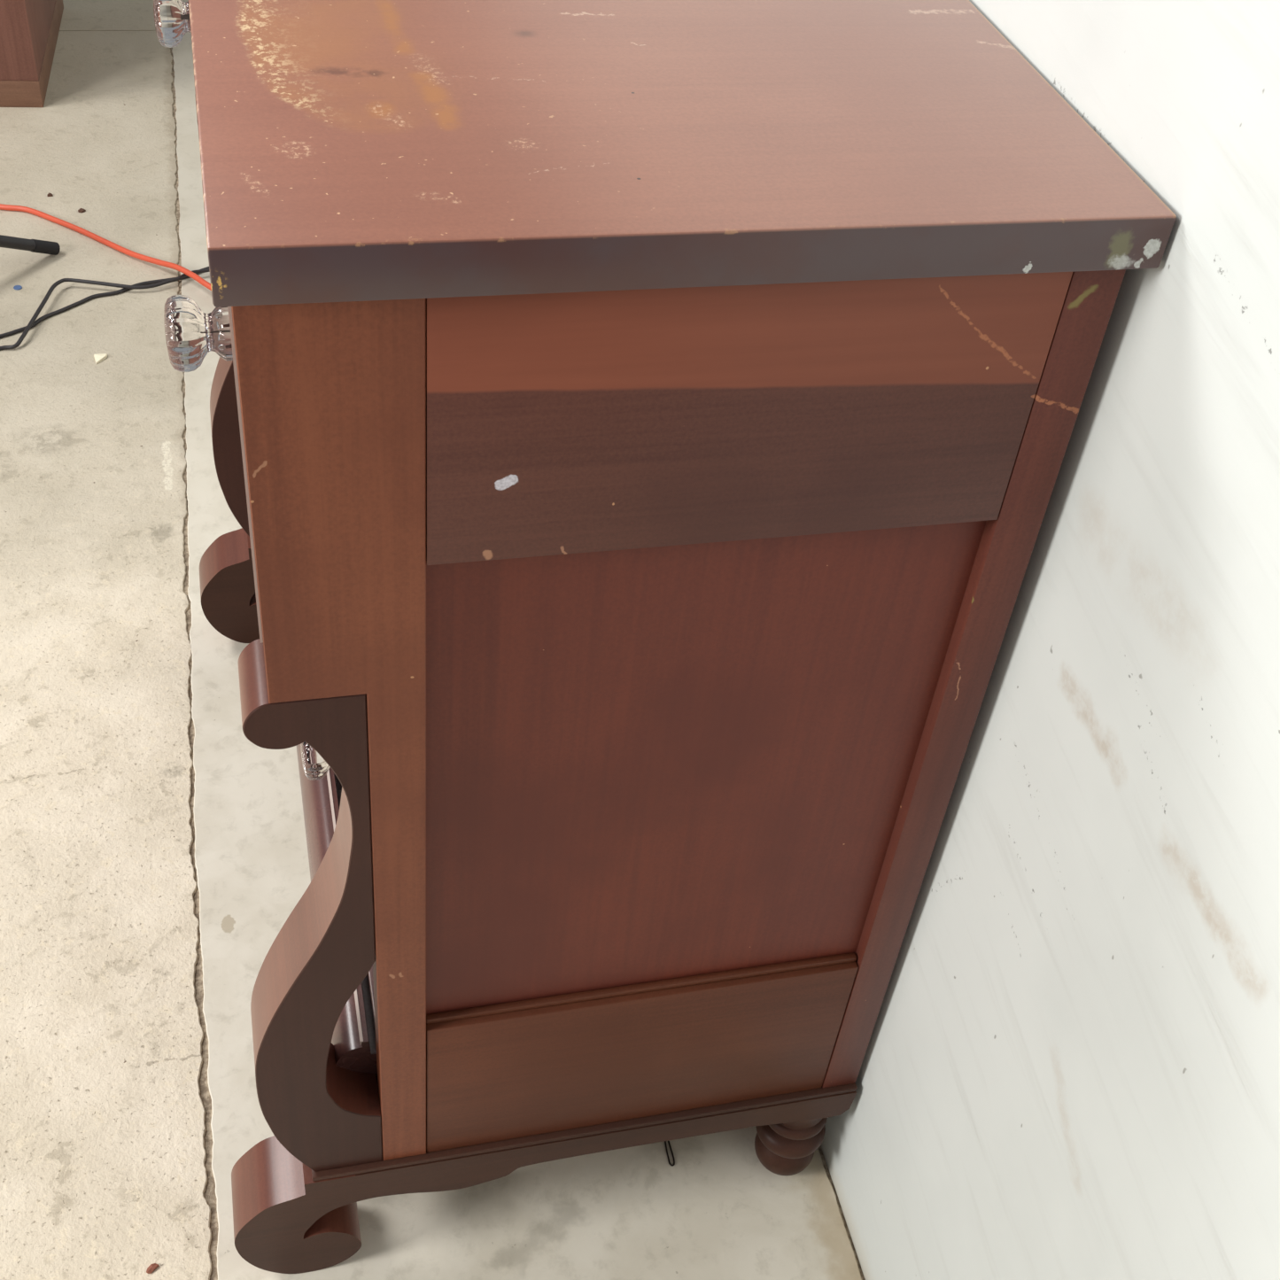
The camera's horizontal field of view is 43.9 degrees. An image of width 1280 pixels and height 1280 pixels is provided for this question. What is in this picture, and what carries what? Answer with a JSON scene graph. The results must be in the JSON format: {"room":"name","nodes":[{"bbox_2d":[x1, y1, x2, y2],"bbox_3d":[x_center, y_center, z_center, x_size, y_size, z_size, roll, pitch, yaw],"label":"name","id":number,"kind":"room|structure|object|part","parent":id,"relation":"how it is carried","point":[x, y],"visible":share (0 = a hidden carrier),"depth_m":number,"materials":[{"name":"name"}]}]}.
{"room":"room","nodes":[
{"label":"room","id":0,"kind":"room"},
{"bbox_2d":[0,0,865,1279],"bbox_3d":[-2.449,-0.699,2.664,4.620,0.100,7.600,-5,44,-13],"label":"floor","id":1,"kind":"structure","parent":0,"point":[154,855],"depth_m":1.83,"materials":[{"name":"concrete"}]},
{"bbox_2d":[13,285,22,290],"bbox_3d":[-1.043,-0.591,2.659,0.014,0.001,0.015,-5,44,-13],"label":"disc","id":2,"kind":"object","parent":1,"relation":"on","point":[16,287],"visible":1,"depth_m":2.66,"materials":[{"name":"blue plastic"}]},
{"bbox_2d":[0,234,60,255],"bbox_3d":[-1.168,-0.874,2.108,0.576,1.136,0.574,-5,44,-13],"label":"stand","id":3,"kind":"object","parent":1,"relation":"on","point":[34,245],"visible":1,"depth_m":2.69,"materials":[{"name":"black metal"}]},
{"bbox_3d":[-1.124,-0.656,2.559,0.020,0.174,0.316,32,48,25],"label":"leg","id":4,"kind":"part","parent":3,"relation":"part of","materials":[{"name":"black metal"}]},
{"bbox_2d":[0,0,63,107],"bbox_3d":[-1.635,-1.484,2.987,0.920,0.765,0.525,-3,43,-11],"label":"base cabinet","id":5,"kind":"object","parent":1,"relation":"on","point":[29,29],"visible":1,"depth_m":3.11,"materials":[{"name":"brown wood"}]},
{"bbox_2d":[77,208,85,212],"bbox_3d":[-1.008,-0.775,2.863,0.011,0.005,0.011,20,44,13],"label":"crumb","id":6,"kind":"object","parent":1,"relation":"on","point":[81,210],"visible":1,"depth_m":2.86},
{"bbox_2d":[93,353,107,364],"bbox_3d":[-0.859,-0.449,2.526,0.020,0.005,0.027,-5,44,-13],"label":"paper scrap","id":7,"kind":"object","parent":1,"relation":"on","point":[99,357],"visible":1,"depth_m":2.53,"materials":[{"name":"white paper"}]},
{"bbox_2d":[0,266,209,338],"bbox_3d":[-0.820,-0.599,2.695,1.300,0.006,0.068,-24,51,-29],"label":"power cord","id":8,"kind":"object","parent":1,"relation":"on","point":[111,293],"visible":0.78,"depth_m":2.64,"materials":[{"name":"black plastic"}]},
{"bbox_2d":[0,268,209,349],"bbox_3d":[-0.832,-0.578,2.663,1.275,0.018,0.190,-21,49,-27],"label":"power cord","id":9,"kind":"object","parent":1,"relation":"on","point":[54,285],"visible":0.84,"depth_m":2.67,"materials":[{"name":"black plastic"}]},
{"bbox_2d":[0,203,211,290],"bbox_3d":[-0.845,-0.647,2.729,1.438,0.028,0.200,14,43,8],"label":"extension cord","id":10,"kind":"object","parent":1,"relation":"on","point":[8,207],"visible":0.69,"depth_m":2.78,"materials":[{"name":"orange plastic"}]},
{"bbox_2d":[146,1263,158,1273],"bbox_3d":[-0.450,0.578,1.462,0.006,0.003,0.012,30,47,23],"label":"chip","id":11,"kind":"object","parent":1,"relation":"on","point":[151,1268],"visible":1,"depth_m":1.46,"materials":[{"name":"brown wood"}]},
{"bbox_2d":[153,0,1176,1273],"bbox_3d":[-0.142,-0.137,1.498,0.585,1.060,0.945,-5,44,-13],"label":"dresser","id":12,"kind":"object","parent":1,"relation":"on","point":[641,430],"visible":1,"depth_m":0.99,"materials":[{"name":"brown wood"}]},
{"bbox_3d":[-0.401,-0.545,1.389,0.046,0.050,0.050,-5,44,-13],"label":"knob","id":13,"kind":"part","parent":12,"relation":"part of","materials":[{"name":"clear glass"}]},
{"bbox_3d":[-0.283,-0.199,1.027,0.046,0.050,0.050,-5,44,-13],"label":"knob","id":14,"kind":"part","parent":12,"relation":"part of","materials":[{"name":"clear glass"}]},
{"bbox_3d":[-0.276,0.098,1.403,0.046,0.050,0.050,-5,44,-13],"label":"knob","id":15,"kind":"part","parent":12,"relation":"part of","materials":[{"name":"clear glass"}]},
{"bbox_3d":[-0.166,0.079,1.697,0.398,0.109,0.837,-5,44,-13],"label":"drawer","id":16,"kind":"part","parent":12,"relation":"part of","materials":[{"name":"brown wood"}]},
{"bbox_3d":[-0.043,0.434,1.434,0.500,0.006,0.027,-5,44,-13],"label":"bead molding","id":17,"kind":"part","parent":12,"relation":"part of","materials":[{"name":"brown wood"}]},
{"bbox_3d":[-0.003,0.356,1.379,0.367,0.189,0.026,-5,44,-13],"label":"rail","id":18,"kind":"part","parent":12,"relation":"part of","materials":[{"name":"brown wood"}]},
{"bbox_3d":[0.026,0.106,1.155,0.376,0.497,0.008,-5,44,-13],"label":"panel","id":19,"kind":"part","parent":12,"relation":"part of","materials":[{"name":"brown wood"}]},
{"bbox_3d":[0.058,-0.138,0.926,0.367,0.186,0.026,-5,44,-13],"label":"rail","id":20,"kind":"part","parent":12,"relation":"part of","materials":[{"name":"brown wood"}]},
{"bbox_2d":[664,1140,674,1166],"bbox_3d":[0.028,0.511,1.600,0.007,0.002,0.042,-5,44,-13],"label":"hairpin","id":21,"kind":"object","parent":1,"relation":"on","point":[664,1141],"visible":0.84,"depth_m":1.59,"materials":[{"name":"metal"}]},
{"bbox_2d":[820,0,1279,1279],"bbox_3d":[-0.107,-2.007,2.177,0.154,3.100,7.600,-5,44,-13],"label":"wall","id":22,"kind":"structure","parent":0,"point":[1070,1067],"depth_m":0.97,"materials":[{"name":"white paint"}]}
]}

